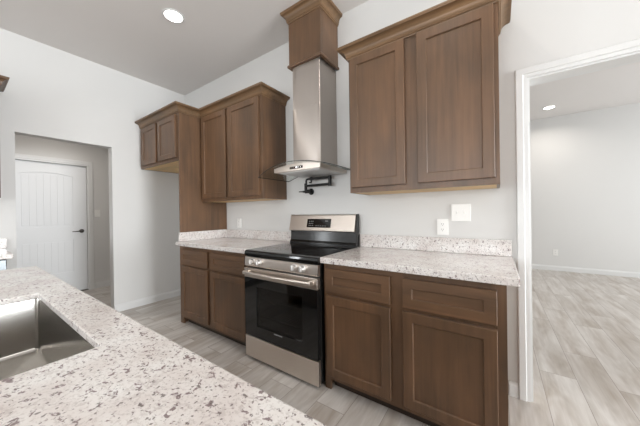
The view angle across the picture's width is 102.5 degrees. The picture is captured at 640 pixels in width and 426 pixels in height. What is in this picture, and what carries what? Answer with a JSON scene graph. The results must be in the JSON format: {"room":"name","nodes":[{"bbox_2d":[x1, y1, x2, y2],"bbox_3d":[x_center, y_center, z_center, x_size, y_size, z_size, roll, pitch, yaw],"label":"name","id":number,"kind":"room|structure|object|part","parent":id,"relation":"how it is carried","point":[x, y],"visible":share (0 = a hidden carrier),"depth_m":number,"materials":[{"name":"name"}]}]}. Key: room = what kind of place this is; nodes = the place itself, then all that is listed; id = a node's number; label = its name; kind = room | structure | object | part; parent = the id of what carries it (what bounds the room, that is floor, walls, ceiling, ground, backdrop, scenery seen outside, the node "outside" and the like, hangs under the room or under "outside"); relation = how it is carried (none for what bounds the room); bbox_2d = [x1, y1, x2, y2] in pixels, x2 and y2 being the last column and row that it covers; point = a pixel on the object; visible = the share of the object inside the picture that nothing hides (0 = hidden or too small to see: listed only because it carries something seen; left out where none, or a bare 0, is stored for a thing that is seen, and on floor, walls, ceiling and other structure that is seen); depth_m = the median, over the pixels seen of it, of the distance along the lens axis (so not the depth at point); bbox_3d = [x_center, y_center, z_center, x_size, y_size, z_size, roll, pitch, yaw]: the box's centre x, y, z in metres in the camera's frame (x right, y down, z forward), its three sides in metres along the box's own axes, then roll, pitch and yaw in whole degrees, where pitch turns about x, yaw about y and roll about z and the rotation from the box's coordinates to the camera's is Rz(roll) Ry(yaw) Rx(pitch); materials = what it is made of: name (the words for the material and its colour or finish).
{"room":"kitchen","nodes":[
{"label":"kitchen","id":0,"kind":"room"},
{"bbox_2d":[15,134,109,282],"bbox_3d":[-4.185,-0.098,3.854,0.120,2.740,3.200,-1,0,35],"label":"wall","id":1,"kind":"structure","parent":0,"point":[27,145],"depth_m":4.33,"materials":[{"name":"beige paint"}]},
{"bbox_2d":[15,160,87,289],"bbox_3d":[-4.112,0.249,3.875,0.099,2.015,0.902,-1,0,35],"label":"door","id":2,"kind":"structure","parent":1,"relation":"in","point":[51,210],"depth_m":3.93,"materials":[{"name":"white paint"}]},
{"bbox_2d":[15,153,94,289],"bbox_3d":[-4.092,0.213,3.861,0.018,2.115,1.070,-1,0,35],"label":"trim","id":3,"kind":"structure","parent":1,"relation":"attached to","point":[90,211],"depth_m":4.25,"materials":[{"name":"white paint"}]},
{"bbox_2d":[95,210,99,216],"bbox_3d":[-3.767,0.003,4.345,0.008,0.118,0.074,-1,0,35],"label":"light switch","id":4,"kind":"object","parent":1,"relation":"attached to","point":[97,212],"visible":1,"depth_m":4.34,"materials":[{"name":"white plastic"}]},
{"bbox_2d":[95,280,109,287],"bbox_3d":[-3.489,1.213,4.721,0.014,0.095,1.006,-1,0,35],"label":"baseboard","id":5,"kind":"structure","parent":1,"relation":"attached to","point":[102,283],"depth_m":4.38,"materials":[{"name":"white paint"}]},
{"bbox_2d":[0,28,184,308],"bbox_3d":[-3.967,-0.256,1.333,0.120,3.060,6.500,-1,0,35],"label":"wall","id":6,"kind":"structure","parent":0,"point":[51,93],"depth_m":3.22,"materials":[{"name":"beige paint"}]},
{"bbox_2d":[0,238,6,248],"bbox_3d":[-3.580,0.303,1.758,0.020,0.100,1.828,-1,0,35],"label":"backsplash","id":7,"kind":"structure","parent":6,"relation":"attached to","point":[3,241],"depth_m":2.49,"materials":[{"name":"white stone"}]},
{"bbox_2d":[0,75,9,197],"bbox_3d":[-3.409,-0.661,1.688,0.399,1.072,1.726,-1,0,35],"label":"upper cabinet","id":8,"kind":"object","parent":6,"relation":"attached to","point":[4,80],"visible":1,"depth_m":2.28,"materials":[{"name":"brown wood"}]},
{"bbox_3d":[-3.416,-1.155,1.687,0.399,0.083,1.726,-1,0,35],"label":"crown moulding","id":9,"kind":"part","parent":8,"relation":"part of","materials":[{"name":"brown wood"}]},
{"bbox_2d":[114,289,180,311],"bbox_3d":[-2.308,1.199,3.592,0.014,0.095,0.923,-1,0,35],"label":"baseboard","id":10,"kind":"structure","parent":6,"relation":"attached to","point":[151,299],"depth_m":3.50,"materials":[{"name":"white paint"}]},
{"bbox_2d":[0,0,639,120],"bbox_3d":[2.015,-1.918,0.078,11.427,0.100,11.500,-1,0,35],"label":"ceiling","id":11,"kind":"structure","parent":0,"point":[216,38],"depth_m":2.70,"materials":[{"name":"paint"}]},
{"bbox_2d":[162,8,184,23],"bbox_3d":[-1.357,-1.822,2.378,0.188,0.006,0.188,-1,0,35],"label":"recessed light","id":12,"kind":"object","parent":11,"relation":"in","point":[172,15],"visible":1,"depth_m":2.37,"materials":[{"name":"white paint"}]},
{"bbox_2d":[542,105,555,109],"bbox_3d":[4.140,-1.903,4.638,0.188,0.006,0.188,-1,0,35],"label":"recessed light","id":13,"kind":"object","parent":11,"relation":"in","point":[552,106],"visible":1,"depth_m":4.63,"materials":[{"name":"white paint"}]},
{"bbox_2d":[82,269,639,425],"bbox_3d":[0.908,1.257,0.891,14.400,0.100,11.520,-1,0,35],"label":"floor","id":14,"kind":"structure","parent":0,"point":[586,327],"depth_m":2.08,"materials":[{"name":"grey wood"}]},
{"bbox_2d":[0,259,6,269],"bbox_3d":[-2.978,0.825,2.026,0.638,0.868,0.604,-1,0,35],"label":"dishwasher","id":15,"kind":"object","parent":14,"relation":"on","point":[3,263],"visible":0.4,"depth_m":2.10,"materials":[{"name":"metal"}]},
{"bbox_2d":[178,112,226,321],"bbox_3d":[-1.414,0.041,3.153,0.019,2.387,0.606,-1,0,35],"label":"end panel","id":16,"kind":"object","parent":14,"relation":"on","point":[195,214],"visible":0.51,"depth_m":3.02,"materials":[{"name":"brown wood"}]},
{"bbox_2d":[181,246,246,345],"bbox_3d":[-0.923,0.792,2.810,1.160,0.872,0.625,-1,0,35],"label":"base cabinet","id":17,"kind":"object","parent":14,"relation":"on","point":[212,281],"visible":0.57,"depth_m":2.51,"materials":[{"name":"brown wood"}]},
{"bbox_3d":[-1.337,0.479,2.724,0.508,0.166,0.020,-1,0,35],"label":"drawer","id":18,"kind":"part","parent":17,"relation":"part of","materials":[{"name":"brown wood"}]},
{"bbox_3d":[-1.331,0.857,2.724,0.508,0.547,0.020,-1,0,35],"label":"door","id":19,"kind":"part","parent":17,"relation":"part of","materials":[{"name":"brown wood"}]},
{"bbox_3d":[-0.871,0.473,2.402,0.519,0.166,0.020,-1,0,35],"label":"drawer","id":20,"kind":"part","parent":17,"relation":"part of","materials":[{"name":"brown wood"}]},
{"bbox_3d":[-0.866,0.851,2.403,0.519,0.547,0.020,-1,0,35],"label":"door","id":21,"kind":"part","parent":17,"relation":"part of","materials":[{"name":"brown wood"}]},
{"bbox_2d":[175,229,290,253],"bbox_3d":[-0.946,0.283,2.808,1.201,0.144,0.650,-1,0,35],"label":"countertop","id":22,"kind":"structure","parent":17,"relation":"on","point":[228,240],"depth_m":2.89,"materials":[{"name":"white stone"}]},
{"bbox_2d":[242,214,358,386],"bbox_3d":[-0.159,0.617,2.203,0.759,1.204,0.716,-1,0,35],"label":"range","id":23,"kind":"object","parent":14,"relation":"on","point":[285,302],"visible":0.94,"depth_m":1.97,"materials":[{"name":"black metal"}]},
{"bbox_3d":[-0.562,0.400,2.108,0.054,0.054,0.031,-1,0,35],"label":"knob","id":24,"kind":"part","parent":23,"relation":"part of","materials":[{"name":"metal"}]},
{"bbox_3d":[-0.497,0.399,2.062,0.054,0.054,0.031,-1,0,35],"label":"knob","id":25,"kind":"part","parent":23,"relation":"part of","materials":[{"name":"metal"}]},
{"bbox_2d":[242,266,320,360],"bbox_3d":[-0.169,0.731,2.188,0.752,0.561,0.677,-1,0,35],"label":"oven","id":26,"kind":"object","parent":23,"relation":"in","point":[283,308],"depth_m":1.92,"materials":[{"name":"silver metal"}]},
{"bbox_3d":[-0.319,0.402,1.976,0.754,0.075,0.032,-1,0,35],"label":"control panel","id":27,"kind":"part","parent":23,"relation":"part of","materials":[{"name":"metal"}]},
{"bbox_3d":[-0.310,1.107,1.976,0.752,0.172,0.034,-1,0,35],"label":"storage drawer","id":28,"kind":"part","parent":23,"relation":"part of","materials":[{"name":"metal"}]},
{"bbox_3d":[-0.194,0.395,1.853,0.054,0.054,0.031,-1,0,35],"label":"knob","id":29,"kind":"part","parent":23,"relation":"part of","materials":[{"name":"metal"}]},
{"bbox_2d":[245,242,356,264],"bbox_3d":[-0.155,0.332,2.215,0.758,0.058,0.611,-1,0,35],"label":"cooktop","id":30,"kind":"object","parent":23,"relation":"in","point":[291,253],"depth_m":2.07,"materials":[{"name":"black glass"}]},
{"bbox_3d":[-0.130,0.394,1.809,0.054,0.054,0.031,-1,0,35],"label":"knob","id":31,"kind":"part","parent":23,"relation":"part of","materials":[{"name":"metal"}]},
{"bbox_3d":[0.012,0.095,2.461,0.742,0.161,0.082,-1,0,35],"label":"backguard panel","id":32,"kind":"part","parent":23,"relation":"part of","materials":[{"name":"metal"}]},
{"bbox_2d":[324,263,508,425],"bbox_3d":[0.625,0.773,1.741,1.034,0.872,0.625,-1,0,35],"label":"base cabinet","id":33,"kind":"object","parent":14,"relation":"on","point":[429,350],"visible":0.81,"depth_m":1.42,"materials":[{"name":"brown wood"}]},
{"bbox_3d":[0.229,0.460,1.643,0.450,0.166,0.020,-1,0,35],"label":"drawer","id":34,"kind":"part","parent":33,"relation":"part of","materials":[{"name":"brown wood"}]},
{"bbox_3d":[0.234,0.837,1.644,0.450,0.547,0.020,-1,0,35],"label":"door","id":35,"kind":"part","parent":33,"relation":"part of","materials":[{"name":"brown wood"}]},
{"bbox_2d":[320,234,519,286],"bbox_3d":[0.629,0.260,1.721,1.088,0.149,0.650,-1,0,35],"label":"countertop","id":36,"kind":"structure","parent":33,"relation":"on","point":[491,261],"depth_m":1.69,"materials":[{"name":"white stone"}]},
{"bbox_3d":[0.658,0.454,1.347,0.448,0.166,0.020,-1,0,35],"label":"drawer","id":37,"kind":"part","parent":33,"relation":"part of","materials":[{"name":"brown wood"}]},
{"bbox_3d":[0.663,0.832,1.348,0.448,0.547,0.020,-1,0,35],"label":"door","id":38,"kind":"part","parent":33,"relation":"part of","materials":[{"name":"brown wood"}]},
{"bbox_3d":[-3.514,0.832,1.328,0.605,0.872,1.145,-1,0,35],"label":"base cabinet","id":39,"kind":"object","parent":14,"relation":"on","visible":0},
{"bbox_2d":[0,238,13,259],"bbox_3d":[-3.322,0.320,1.580,0.646,0.140,1.828,-1,0,35],"label":"countertop","id":40,"kind":"structure","parent":39,"relation":"on","point":[4,254],"depth_m":2.22,"materials":[{"name":"white stone"}]},
{"bbox_3d":[-0.807,0.795,0.476,2.781,0.873,0.697,-1,0,35],"label":"cabinet","id":41,"kind":"object","parent":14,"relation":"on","visible":0},
{"bbox_2d":[0,266,325,425],"bbox_3d":[-0.889,0.339,0.366,2.841,0.040,1.032,-1,0,35],"label":"countertop","id":42,"kind":"structure","parent":41,"relation":"on","point":[133,374],"depth_m":0.47,"materials":[{"name":"white stone"}]},
{"bbox_2d":[0,298,93,379],"bbox_3d":[-0.945,0.446,0.636,0.780,0.210,0.481,-1,0,35],"label":"sink","id":43,"kind":"object","parent":42,"relation":"in","point":[32,335],"visible":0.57,"depth_m":0.95,"materials":[{"name":"silver metal"}]},
{"bbox_2d":[185,0,639,393],"bbox_3d":[2.566,-0.347,0.846,11.427,3.060,0.120,-1,0,35],"label":"wall","id":44,"kind":"structure","parent":0,"point":[538,32],"depth_m":1.96,"materials":[{"name":"beige paint"}]},
{"bbox_2d":[135,101,199,173],"bbox_3d":[-1.827,-0.910,3.385,1.081,0.624,0.675,-1,0,35],"label":"upper cabinet","id":45,"kind":"object","parent":44,"relation":"attached to","point":[159,129],"visible":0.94,"depth_m":3.12,"materials":[{"name":"brown wood"}]},
{"bbox_3d":[-2.204,-0.872,3.306,0.410,0.490,0.020,-1,0,35],"label":"door","id":46,"kind":"part","parent":45,"relation":"part of","materials":[{"name":"brown wood"}]},
{"bbox_3d":[-2.010,-0.872,3.197,0.992,0.553,0.019,-1,0,35],"label":"frame","id":47,"kind":"part","parent":45,"relation":"part of","materials":[{"name":"brown wood"}]},
{"bbox_3d":[-1.834,-0.609,3.447,0.960,0.019,0.587,-1,0,35],"label":"panel","id":48,"kind":"part","parent":45,"relation":"part of","materials":[{"name":"brown wood"}]},
{"bbox_3d":[-1.820,-0.877,3.041,0.423,0.490,0.020,-1,0,35],"label":"door","id":49,"kind":"part","parent":45,"relation":"part of","materials":[{"name":"brown wood"}]},
{"bbox_3d":[-1.932,-1.179,3.237,1.081,0.083,0.317,-1,0,35],"label":"crown moulding","id":50,"kind":"part","parent":45,"relation":"part of","materials":[{"name":"brown wood"}]},
{"bbox_2d":[237,219,240,227],"bbox_3d":[-1.023,0.129,3.249,0.074,0.118,0.008,-1,0,35],"label":"outlet","id":51,"kind":"object","parent":44,"relation":"attached to","point":[238,220],"visible":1,"depth_m":3.25,"materials":[{"name":"white plastic"}]},
{"bbox_2d":[199,82,289,202],"bbox_3d":[-0.895,-0.686,2.905,1.130,1.096,0.411,-1,0,35],"label":"upper cabinet","id":52,"kind":"object","parent":44,"relation":"attached to","point":[243,132],"visible":0.98,"depth_m":2.70,"materials":[{"name":"brown wood"}]},
{"bbox_3d":[-1.227,-0.656,2.955,0.466,0.972,0.020,-1,0,35],"label":"door","id":53,"kind":"part","parent":52,"relation":"part of","materials":[{"name":"brown wood"}]},
{"bbox_3d":[-0.994,-0.649,2.820,1.062,1.025,0.019,-1,0,35],"label":"frame","id":54,"kind":"part","parent":52,"relation":"part of","materials":[{"name":"brown wood"}]},
{"bbox_3d":[-0.798,-0.661,2.659,0.480,0.972,0.020,-1,0,35],"label":"door","id":55,"kind":"part","parent":52,"relation":"part of","materials":[{"name":"brown wood"}]},
{"bbox_3d":[-0.901,-1.193,2.904,1.129,0.083,0.411,-1,0,35],"label":"crown moulding","id":56,"kind":"part","parent":52,"relation":"part of","materials":[{"name":"brown wood"}]},
{"bbox_3d":[-0.890,-0.149,2.962,1.030,0.019,0.323,-1,0,35],"label":"panel","id":57,"kind":"part","parent":52,"relation":"part of","materials":[{"name":"brown wood"}]},
{"bbox_2d":[227,229,290,240],"bbox_3d":[-0.746,0.259,3.052,1.147,0.104,0.020,-1,0,35],"label":"backsplash","id":58,"kind":"structure","parent":44,"relation":"attached to","point":[249,234],"depth_m":3.01,"materials":[{"name":"white stone"}]},
{"bbox_2d":[258,57,349,181],"bbox_3d":[-0.111,-0.836,2.306,0.900,1.000,0.502,-1,0,35],"label":"range hood","id":59,"kind":"object","parent":44,"relation":"attached to","point":[314,81],"visible":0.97,"depth_m":2.28,"materials":[{"name":"metal"}]},
{"bbox_2d":[274,162,346,177],"bbox_3d":[-0.083,-0.390,2.334,0.505,0.060,0.432,-1,0,35],"label":"hood","id":60,"kind":"object","parent":59,"relation":"attached to","point":[304,169],"depth_m":2.21,"materials":[{"name":"metal"}]},
{"bbox_2d":[280,0,341,71],"bbox_3d":[-0.077,-1.589,2.370,0.463,0.503,0.346,-1,0,35],"label":"box","id":61,"kind":"object","parent":44,"relation":"attached to","point":[313,24],"visible":0.93,"depth_m":2.27,"materials":[{"name":"brown wood"}]},
{"bbox_3d":[-0.080,-1.793,2.369,0.463,0.096,0.346,-1,0,35],"label":"crown moulding","id":62,"kind":"part","parent":61,"relation":"part of","materials":[{"name":"brown wood"}]},
{"bbox_3d":[-0.061,-1.353,2.388,0.377,0.029,0.303,-1,0,35],"label":"moulding","id":63,"kind":"part","parent":61,"relation":"part of","materials":[{"name":"brown wood"}]},
{"bbox_2d":[299,175,331,194],"bbox_3d":[-0.048,-0.267,2.514,0.387,0.167,0.103,-1,0,35],"label":"pot filler","id":64,"kind":"object","parent":44,"relation":"attached to","point":[329,177],"visible":1,"depth_m":2.49,"materials":[{"name":"black metal"}]},
{"bbox_3d":[-0.025,-0.272,2.486,0.285,0.023,0.023,-1,0,35],"label":"arm","id":65,"kind":"part","parent":64,"relation":"part of","materials":[{"name":"black metal"}]},
{"bbox_3d":[-0.004,-0.335,2.455,0.216,0.032,0.030,-1,0,29],"label":"arm","id":66,"kind":"part","parent":64,"relation":"part of","materials":[{"name":"black metal"}]},
{"bbox_2d":[336,0,511,194],"bbox_3d":[0.690,-0.706,1.812,1.076,1.096,0.411,-1,0,35],"label":"upper cabinet","id":67,"kind":"object","parent":44,"relation":"attached to","point":[424,85],"visible":1,"depth_m":1.63,"materials":[{"name":"brown wood"}]},
{"bbox_3d":[0.401,-0.677,1.832,0.404,0.970,0.020,-1,0,35],"label":"door","id":68,"kind":"part","parent":67,"relation":"part of","materials":[{"name":"brown wood"}]},
{"bbox_3d":[0.682,-1.213,1.811,1.076,0.083,0.411,-1,0,35],"label":"crown moulding","id":69,"kind":"part","parent":67,"relation":"part of","materials":[{"name":"brown wood"}]},
{"bbox_3d":[0.722,-0.169,1.849,0.908,0.019,0.323,-1,0,35],"label":"panel","id":70,"kind":"part","parent":67,"relation":"part of","materials":[{"name":"brown wood"}]},
{"bbox_3d":[0.804,-0.682,1.554,0.416,0.970,0.020,-1,0,35],"label":"door","id":71,"kind":"part","parent":67,"relation":"part of","materials":[{"name":"brown wood"}]},
{"bbox_2d":[360,234,511,256],"bbox_3d":[0.806,0.237,1.981,1.081,0.108,0.020,-1,0,35],"label":"backsplash","id":72,"kind":"structure","parent":44,"relation":"attached to","point":[493,247],"depth_m":1.90,"materials":[{"name":"white stone"}]},
{"bbox_2d":[437,219,447,234],"bbox_3d":[0.914,0.104,1.913,0.076,0.118,0.008,-1,0,35],"label":"outlet","id":73,"kind":"object","parent":44,"relation":"attached to","point":[442,224],"visible":1,"depth_m":1.91,"materials":[{"name":"white plastic"}]},
{"bbox_2d":[451,204,470,220],"bbox_3d":[1.008,-0.003,1.840,0.122,0.122,0.019,-1,0,35],"label":"light switch","id":74,"kind":"object","parent":44,"relation":"attached to","point":[459,212],"visible":1,"depth_m":1.84,"materials":[{"name":"white plastic"}]},
{"bbox_2d":[509,380,518,398],"bbox_3d":[1.268,1.153,1.678,0.048,0.095,0.014,-1,0,35],"label":"baseboard","id":75,"kind":"structure","parent":44,"relation":"attached to","point":[513,386],"depth_m":1.67,"materials":[{"name":"white paint"}]},
{"bbox_2d":[515,38,639,401],"bbox_3d":[2.104,0.130,1.160,1.937,2.118,0.140,-1,0,35],"label":"trim","id":76,"kind":"structure","parent":44,"relation":"attached to","point":[628,52],"depth_m":1.63,"materials":[{"name":"white paint"}]},
{"bbox_2d":[530,102,639,271],"bbox_3d":[5.346,-0.393,4.711,6.200,3.060,0.120,-1,0,35],"label":"wall","id":77,"kind":"structure","parent":0,"point":[585,166],"depth_m":4.84,"materials":[{"name":"beige paint"}]},
{"bbox_2d":[532,264,639,277],"bbox_3d":[5.328,1.090,4.659,5.998,0.095,0.014,-1,0,35],"label":"baseboard","id":78,"kind":"structure","parent":77,"relation":"attached to","point":[534,266],"depth_m":4.84,"materials":[{"name":"white paint"}]}
]}

